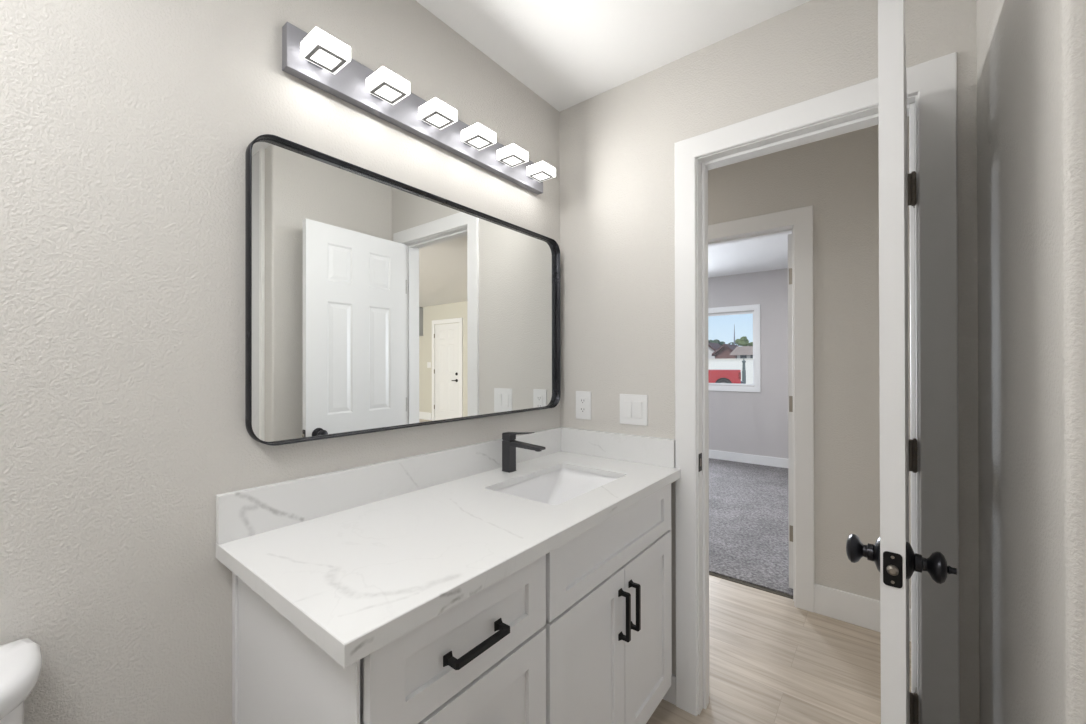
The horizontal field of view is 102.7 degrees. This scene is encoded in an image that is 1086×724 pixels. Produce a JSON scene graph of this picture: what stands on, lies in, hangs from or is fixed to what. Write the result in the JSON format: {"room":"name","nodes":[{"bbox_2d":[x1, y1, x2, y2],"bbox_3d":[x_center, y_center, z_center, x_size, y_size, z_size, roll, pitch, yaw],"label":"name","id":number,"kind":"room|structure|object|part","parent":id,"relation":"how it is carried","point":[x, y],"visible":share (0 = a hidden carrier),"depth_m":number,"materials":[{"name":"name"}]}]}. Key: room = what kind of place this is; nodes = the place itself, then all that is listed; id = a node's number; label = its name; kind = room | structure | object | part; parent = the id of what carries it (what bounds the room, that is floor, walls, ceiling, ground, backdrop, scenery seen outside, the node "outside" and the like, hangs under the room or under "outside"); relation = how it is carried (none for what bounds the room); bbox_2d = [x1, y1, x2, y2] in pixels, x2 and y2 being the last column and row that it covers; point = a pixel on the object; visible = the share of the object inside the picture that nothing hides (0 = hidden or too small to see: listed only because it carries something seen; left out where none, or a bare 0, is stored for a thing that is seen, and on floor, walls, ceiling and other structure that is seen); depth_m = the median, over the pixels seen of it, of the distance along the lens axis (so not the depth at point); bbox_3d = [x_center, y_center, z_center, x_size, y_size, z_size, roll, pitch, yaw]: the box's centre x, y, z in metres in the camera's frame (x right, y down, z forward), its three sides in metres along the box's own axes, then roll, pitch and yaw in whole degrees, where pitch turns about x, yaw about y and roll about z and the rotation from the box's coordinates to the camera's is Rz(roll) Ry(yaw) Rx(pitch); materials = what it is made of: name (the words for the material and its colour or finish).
{"room":"bathroom","nodes":[
{"label":"bathroom","id":0,"kind":"room"},
{"bbox_2d":[0,0,559,723],"bbox_3d":[-0.779,0.074,0.990,0.120,2.440,2.620,0,0,38],"label":"wall","id":1,"kind":"structure","parent":0,"point":[127,127],"depth_m":0.88,"materials":[{"name":"white paint"}]},
{"bbox_2d":[216,427,561,544],"bbox_3d":[-0.315,0.347,1.465,0.020,0.106,1.299,0,0,38],"label":"backsplash","id":2,"kind":"structure","parent":1,"relation":"attached to","point":[243,513],"depth_m":1.19,"materials":[{"name":"white stone"}]},
{"bbox_2d":[245,134,560,445],"bbox_3d":[-0.306,-0.169,1.471,0.030,0.736,1.206,0,0,38],"label":"vanity mirror","id":3,"kind":"object","parent":1,"relation":"attached to","point":[375,302],"visible":1,"depth_m":1.26,"materials":[{"name":"grey mirror"}]},
{"bbox_2d":[282,22,555,194],"bbox_3d":[-0.282,-0.771,1.425,0.128,0.108,1.005,0,0,38],"label":"vanity light","id":4,"kind":"object","parent":1,"relation":"attached to","point":[317,58],"visible":1,"depth_m":1.26,"materials":[{"name":"silver metal"}]},
{"bbox_3d":[-0.534,-0.762,1.067,0.083,0.035,0.085,0,0,38],"label":"lamp shade","id":5,"kind":"part","parent":4,"relation":"part of","materials":[{"name":"white glass"}]},
{"bbox_2d":[310,49,340,69],"bbox_3d":[-0.534,-0.744,1.067,0.053,0.002,0.053,0,0,38],"label":"diffuser","id":6,"kind":"object","parent":4,"relation":"attached to","point":[327,59],"depth_m":1.06,"materials":[{"name":"white glass"}]},
{"bbox_3d":[-0.428,-0.762,1.201,0.083,0.035,0.085,0,0,38],"label":"lamp shade","id":7,"kind":"part","parent":4,"relation":"part of","materials":[{"name":"white glass"}]},
{"bbox_2d":[374,85,401,100],"bbox_3d":[-0.428,-0.744,1.201,0.053,0.002,0.053,0,0,38],"label":"diffuser","id":8,"kind":"object","parent":4,"relation":"attached to","point":[384,92],"depth_m":1.20,"materials":[{"name":"white glass"}]},
{"bbox_3d":[-0.323,-0.762,1.335,0.083,0.035,0.085,0,0,38],"label":"lamp shade","id":9,"kind":"part","parent":4,"relation":"part of","materials":[{"name":"white glass"}]},
{"bbox_2d":[426,114,449,126],"bbox_3d":[-0.323,-0.744,1.335,0.053,0.002,0.053,0,0,38],"label":"diffuser","id":10,"kind":"object","parent":4,"relation":"attached to","point":[436,120],"depth_m":1.33,"materials":[{"name":"white glass"}]},
{"bbox_3d":[-0.218,-0.761,1.470,0.083,0.035,0.085,0,0,38],"label":"lamp shade","id":11,"kind":"part","parent":4,"relation":"part of","materials":[{"name":"white glass"}]},
{"bbox_2d":[469,137,488,147],"bbox_3d":[-0.218,-0.744,1.470,0.053,0.002,0.053,0,0,38],"label":"diffuser","id":12,"kind":"object","parent":4,"relation":"attached to","point":[476,142],"depth_m":1.47,"materials":[{"name":"white glass"}]},
{"bbox_3d":[-0.112,-0.761,1.604,0.083,0.035,0.085,0,0,38],"label":"lamp shade","id":13,"kind":"part","parent":4,"relation":"part of","materials":[{"name":"white glass"}]},
{"bbox_2d":[503,157,521,164],"bbox_3d":[-0.112,-0.744,1.604,0.053,0.002,0.053,0,0,38],"label":"diffuser","id":14,"kind":"object","parent":4,"relation":"attached to","point":[506,160],"depth_m":1.60,"materials":[{"name":"white glass"}]},
{"bbox_2d":[533,173,548,179],"bbox_3d":[-0.007,-0.743,1.738,0.053,0.002,0.053,0,0,38],"label":"diffuser","id":15,"kind":"object","parent":4,"relation":"attached to","point":[537,176],"depth_m":1.74,"materials":[{"name":"white glass"}]},
{"bbox_3d":[-0.007,-0.761,1.738,0.083,0.035,0.085,0,0,38],"label":"lamp shade","id":16,"kind":"part","parent":4,"relation":"part of","materials":[{"name":"white glass"}]},
{"bbox_2d":[415,0,810,277],"bbox_3d":[0.081,-1.216,3.127,5.200,0.150,7.200,0,0,38],"label":"ceiling","id":17,"kind":"structure","parent":0,"point":[568,53],"depth_m":1.53,"materials":[{"name":"white paint"}]},
{"bbox_2d":[708,268,787,458],"bbox_3d":[2.247,0.084,5.944,4.920,2.440,0.150,0,0,38],"label":"wall","id":18,"kind":"structure","parent":0,"point":[753,423],"depth_m":5.46,"materials":[{"name":"grey paint"}]},
{"bbox_2d":[708,304,760,391],"bbox_3d":[2.428,-0.172,5.729,0.813,1.109,0.066,0,0,38],"label":"window","id":19,"kind":"structure","parent":18,"relation":"in","point":[756,307],"depth_m":5.52,"materials":[{"name":"white paint"}]},
{"bbox_2d":[709,450,787,467],"bbox_3d":[2.151,1.242,5.913,4.800,0.125,0.014,0,0,38],"label":"baseboard","id":20,"kind":"structure","parent":18,"relation":"attached to","point":[715,454],"depth_m":5.53,"materials":[{"name":"white paint"}]},
{"bbox_2d":[560,0,979,723],"bbox_3d":[0.341,0.075,1.849,3.820,2.440,0.115,0,0,38],"label":"wall","id":21,"kind":"structure","parent":0,"point":[617,144],"depth_m":1.66,"materials":[{"name":"white paint"}]},
{"bbox_2d":[576,391,590,419],"bbox_3d":[0.176,0.189,1.899,0.078,0.122,0.010,0,0,38],"label":"wall outlet","id":22,"kind":"object","parent":21,"relation":"attached to","point":[583,398],"visible":1,"depth_m":1.90,"materials":[{"name":"white plastic"}]},
{"bbox_2d":[580,398,585,412],"bbox_3d":[0.174,0.189,1.898,0.033,0.066,0.004,0,0,38],"label":"socket","id":23,"kind":"object","parent":22,"relation":"attached to","point":[582,400],"depth_m":1.90,"materials":[{"name":"white plastic"}]},
{"bbox_2d":[561,427,674,467],"bbox_3d":[0.292,0.347,1.801,0.522,0.106,0.020,0,0,38],"label":"backsplash","id":24,"kind":"structure","parent":21,"relation":"attached to","point":[656,451],"depth_m":1.77,"materials":[{"name":"white stone"}]},
{"bbox_2d":[620,394,647,425],"bbox_3d":[0.363,0.192,1.751,0.122,0.122,0.011,0,0,38],"label":"light switch","id":25,"kind":"object","parent":21,"relation":"attached to","point":[633,407],"visible":1,"depth_m":1.75,"materials":[{"name":"white plastic"}]},
{"bbox_2d":[663,674,675,704],"bbox_3d":[0.476,1.240,1.660,0.068,0.108,0.012,0,0,38],"label":"baseboard","id":26,"kind":"structure","parent":21,"relation":"attached to","point":[670,696],"depth_m":1.64,"materials":[{"name":"white paint"}]},
{"bbox_2d":[675,52,959,723],"bbox_3d":[0.846,0.232,1.452,0.776,2.122,0.143,0,0,38],"label":"door frame","id":27,"kind":"structure","parent":21,"relation":"attached to","point":[931,84],"depth_m":1.26,"materials":[{"name":"white paint"}]},
{"bbox_3d":[0.582,0.371,1.606,0.002,0.065,0.033,0,0,38],"label":"strike plate","id":28,"kind":"part","parent":27,"relation":"part of","materials":[{"name":"black metal"}]},
{"bbox_3d":[0.886,0.232,1.503,0.776,2.122,0.014,0,0,38],"label":"casing","id":29,"kind":"part","parent":27,"relation":"part of","materials":[{"name":"white paint"}]},
{"bbox_2d":[846,0,956,723],"bbox_3d":[0.822,0.272,1.014,0.160,2.018,0.654,0,0,38],"label":"door","id":30,"kind":"structure","parent":21,"relation":"in","point":[892,553],"depth_m":0.77,"materials":[{"name":"white paint"}]},
{"bbox_3d":[0.626,0.368,0.846,0.058,0.067,0.067,0,0,38],"label":"knob","id":31,"kind":"part","parent":30,"relation":"part of","materials":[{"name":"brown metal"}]},
{"bbox_3d":[0.620,0.368,0.770,0.027,0.060,0.003,0,0,41],"label":"latch plate","id":32,"kind":"part","parent":30,"relation":"part of","materials":[{"name":"black metal"}]},
{"bbox_3d":[0.817,0.272,1.000,0.035,2.018,0.604,0,0,41],"label":"panel","id":33,"kind":"part","parent":30,"relation":"part of","materials":[{"name":"white paint"}]},
{"bbox_3d":[1.024,-0.485,1.228,0.036,0.089,0.002,0,0,41],"label":"hinge plate","id":34,"kind":"part","parent":30,"relation":"part of","materials":[{"name":"black metal"}]},
{"bbox_3d":[1.025,0.262,1.225,0.036,0.089,0.002,0,0,41],"label":"hinge plate","id":35,"kind":"part","parent":30,"relation":"part of","materials":[{"name":"black metal"}]},
{"bbox_3d":[1.026,0.972,1.223,0.036,0.089,0.002,0,0,41],"label":"hinge plate","id":36,"kind":"part","parent":30,"relation":"part of","materials":[{"name":"black metal"}]},
{"bbox_3d":[0.701,0.368,0.785,0.070,0.067,0.067,0,0,38],"label":"knob","id":37,"kind":"part","parent":30,"relation":"part of","materials":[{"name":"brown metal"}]},
{"bbox_2d":[646,458,911,723],"bbox_3d":[0.544,1.341,2.733,6.200,0.112,7.000,0,0,38],"label":"floor","id":38,"kind":"structure","parent":0,"point":[772,660],"depth_m":2.03,"materials":[{"name":"brown wood"}]},
{"bbox_2d":[0,638,41,723],"bbox_3d":[-0.756,0.877,0.357,0.668,0.829,0.477,0,0,38],"label":"toilet","id":39,"kind":"object","parent":38,"relation":"on","point":[20,660],"visible":1,"depth_m":0.66,"materials":[{"name":"white ceramic"}]},
{"bbox_3d":[-0.941,0.705,0.503,0.178,0.375,0.440,0,0,38],"label":"tank","id":40,"kind":"part","parent":39,"relation":"part of","materials":[{"name":"white ceramic"}]},
{"bbox_2d":[232,484,671,723],"bbox_3d":[-0.083,0.864,1.302,0.583,0.860,1.268,0,0,38],"label":"vanity cabinet","id":41,"kind":"object","parent":38,"relation":"on","point":[581,633],"visible":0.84,"depth_m":0.95,"materials":[{"name":"white paint"}]},
{"bbox_3d":[-0.694,0.864,0.979,0.020,0.860,0.006,0,0,38],"label":"scribe moulding","id":42,"kind":"part","parent":41,"relation":"part of","materials":[{"name":"white paint"}]},
{"bbox_2d":[216,427,680,667],"bbox_3d":[-0.101,0.363,1.296,0.565,0.139,1.299,0,0,38],"label":"countertop","id":43,"kind":"structure","parent":41,"relation":"on","point":[357,559],"depth_m":1.02,"materials":[{"name":"white stone"}]},
{"bbox_2d":[502,432,545,472],"bbox_3d":[-0.071,0.324,1.552,0.176,0.150,0.039,0,0,38],"label":"faucet","id":44,"kind":"object","parent":43,"relation":"on","point":[509,444],"visible":1,"depth_m":1.57,"materials":[{"name":"black metal"}]},
{"bbox_3d":[-0.089,0.268,1.567,0.128,0.038,0.037,0,0,38],"label":"lever","id":45,"kind":"part","parent":44,"relation":"part of","materials":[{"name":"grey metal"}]},
{"bbox_3d":[-0.057,0.297,1.542,0.142,0.018,0.033,0,0,38],"label":"spout","id":46,"kind":"part","parent":44,"relation":"part of","materials":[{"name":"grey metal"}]},
{"bbox_2d":[494,468,617,504],"bbox_3d":[0.057,0.485,1.462,0.329,0.131,0.479,0,0,38],"label":"sink","id":47,"kind":"object","parent":43,"relation":"in","point":[556,487],"visible":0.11,"depth_m":1.62,"materials":[{"name":"white ceramic"}]},
{"bbox_3d":[-0.135,0.520,0.835,0.020,0.170,0.435,0,0,38],"label":"drawer","id":48,"kind":"part","parent":41,"relation":"part of","materials":[{"name":"white paint"}]},
{"bbox_3d":[-0.118,0.528,0.814,0.033,0.019,0.147,0,0,38],"label":"handle","id":49,"kind":"part","parent":41,"relation":"part of","materials":[{"name":"black metal"}]},
{"bbox_3d":[-0.135,0.751,0.835,0.020,0.278,0.435,0,0,38],"label":"drawer","id":50,"kind":"part","parent":41,"relation":"part of","materials":[{"name":"white paint"}]},
{"bbox_3d":[0.123,0.898,1.162,0.020,0.564,0.370,0,0,38],"label":"door","id":51,"kind":"part","parent":41,"relation":"part of","materials":[{"name":"white paint"}]},
{"bbox_3d":[0.234,0.522,1.306,0.020,0.172,0.731,0,0,38],"label":"false drawer","id":52,"kind":"part","parent":41,"relation":"part of","materials":[{"name":"white paint"}]},
{"bbox_3d":[0.239,0.742,1.268,0.033,0.147,0.019,0,0,38],"label":"handle","id":53,"kind":"part","parent":41,"relation":"part of","materials":[{"name":"black metal"}]},
{"bbox_3d":[0.279,0.742,1.318,0.033,0.147,0.019,0,0,38],"label":"handle","id":54,"kind":"part","parent":41,"relation":"part of","materials":[{"name":"black metal"}]},
{"bbox_3d":[0.350,0.898,1.451,0.020,0.564,0.358,0,0,38],"label":"door","id":55,"kind":"part","parent":41,"relation":"part of","materials":[{"name":"white paint"}]},
{"bbox_2d":[709,572,792,598],"bbox_3d":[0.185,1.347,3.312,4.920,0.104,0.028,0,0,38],"label":"threshold","id":56,"kind":"object","parent":38,"relation":"on","point":[710,573],"depth_m":2.51,"materials":[{"name":"grey wood"}]},
{"bbox_2d":[708,116,910,608],"bbox_3d":[0.793,0.077,2.813,3.340,2.440,0.120,0,0,38],"label":"wall","id":57,"kind":"structure","parent":0,"point":[838,175],"depth_m":2.19,"materials":[{"name":"white paint"}]},
{"bbox_2d":[708,205,813,612],"bbox_3d":[1.074,0.242,2.592,0.939,2.107,0.148,0,0,38],"label":"door frame","id":58,"kind":"structure","parent":57,"relation":"attached to","point":[798,222],"depth_m":2.28,"materials":[{"name":"white paint"}]},
{"bbox_3d":[1.116,0.242,2.645,0.939,2.107,0.014,0,0,38],"label":"casing","id":59,"kind":"part","parent":58,"relation":"part of","materials":[{"name":"white paint"}]},
{"bbox_2d":[788,234,792,588],"bbox_3d":[1.619,0.275,2.709,0.160,1.985,0.794,0,0,38],"label":"door","id":60,"kind":"structure","parent":57,"relation":"in","point":[790,347],"depth_m":2.43,"materials":[{"name":"white paint"}]},
{"bbox_3d":[1.395,-0.480,2.428,0.036,0.089,0.002,0,0,38],"label":"hinge plate","id":61,"kind":"part","parent":60,"relation":"part of","materials":[{"name":"beige metal"}]},
{"bbox_3d":[1.396,0.235,2.426,0.036,0.089,0.002,0,0,38],"label":"hinge plate","id":62,"kind":"part","parent":60,"relation":"part of","materials":[{"name":"beige metal"}]},
{"bbox_3d":[1.397,0.960,2.424,0.036,0.089,0.002,0,0,38],"label":"hinge plate","id":63,"kind":"part","parent":60,"relation":"part of","materials":[{"name":"beige metal"}]},
{"bbox_2d":[814,584,910,640],"bbox_3d":[1.728,1.219,1.993,0.823,0.147,0.013,0,0,38],"label":"baseboard","id":64,"kind":"structure","parent":57,"relation":"attached to","point":[858,610],"depth_m":2.15,"materials":[{"name":"white paint"}]},
{"bbox_2d":[976,0,1085,723],"bbox_3d":[1.261,0.070,0.609,0.841,2.440,0.700,0,0,38],"label":"wall","id":65,"kind":"structure","parent":0,"point":[1031,54],"depth_m":0.73,"materials":[{"name":"white paint"}]},
{"label":"outside","id":66,"kind":"structure","parent":0,"visible":0},
{"bbox_3d":[32.955,2.021,68.139,150.000,0.500,135.320,0,0,38],"label":"ground","id":67,"kind":"structure","parent":66,"visible":0},
{"bbox_2d":[708,342,720,358],"bbox_3d":[18.785,-0.215,48.322,2.400,3.900,4.600,0,0,38],"label":"house","id":68,"kind":"structure","parent":67,"relation":"on","point":[712,347],"depth_m":46.55,"materials":[{"name":"grey"}]},
{"bbox_2d":[708,339,724,345],"bbox_3d":[27.220,-0.951,69.719,4.068,5.473,3.586,0,0,38],"label":"tree","id":69,"kind":"object","parent":67,"relation":"on","point":[721,343],"visible":0.16,"depth_m":68.39,"materials":[{"name":"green plant"}]},
{"bbox_2d":[712,344,737,358],"bbox_3d":[19.071,-0.029,44.029,2.350,3.500,4.900,0,0,38],"label":"house","id":70,"kind":"structure","parent":67,"relation":"on","point":[723,352],"depth_m":42.36,"materials":[{"name":"red"}]},
{"bbox_2d":[708,370,743,383],"bbox_3d":[7.964,0.757,23.643,5.360,1.839,1.862,0,0,23],"label":"pickup truck","id":71,"kind":"object","parent":67,"relation":"on","point":[714,376],"visible":0.14,"depth_m":22.13,"materials":[{"name":"red paint"}]},
{"bbox_2d":[708,358,752,383],"bbox_3d":[11.773,0.730,31.450,42.000,1.930,0.280,0,0,38],"label":"wall","id":72,"kind":"structure","parent":67,"relation":"on","point":[713,364],"depth_m":30.13,"materials":[{"name":"beige paint"}]},
{"bbox_2d":[730,346,752,357],"bbox_3d":[19.681,0.157,36.303,6.550,3.080,4.800,0,0,38],"label":"house","id":73,"kind":"structure","parent":67,"relation":"on","point":[740,351],"depth_m":36.54,"materials":[{"name":"grey"}]},
{"bbox_2d":[735,336,752,345],"bbox_3d":[28.417,-0.845,59.208,4.344,5.194,3.820,0,0,38],"label":"tree","id":74,"kind":"object","parent":67,"relation":"on","point":[743,341],"visible":0.24,"depth_m":58.40,"materials":[{"name":"green plant"}]},
{"bbox_2d":[742,358,745,383],"bbox_3d":[12.030,0.709,25.997,0.220,1.940,0.220,0,0,38],"label":"post","id":75,"kind":"object","parent":67,"relation":"on","point":[743,361],"visible":0.84,"depth_m":25.93,"materials":[{"name":"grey metal"}]}
]}

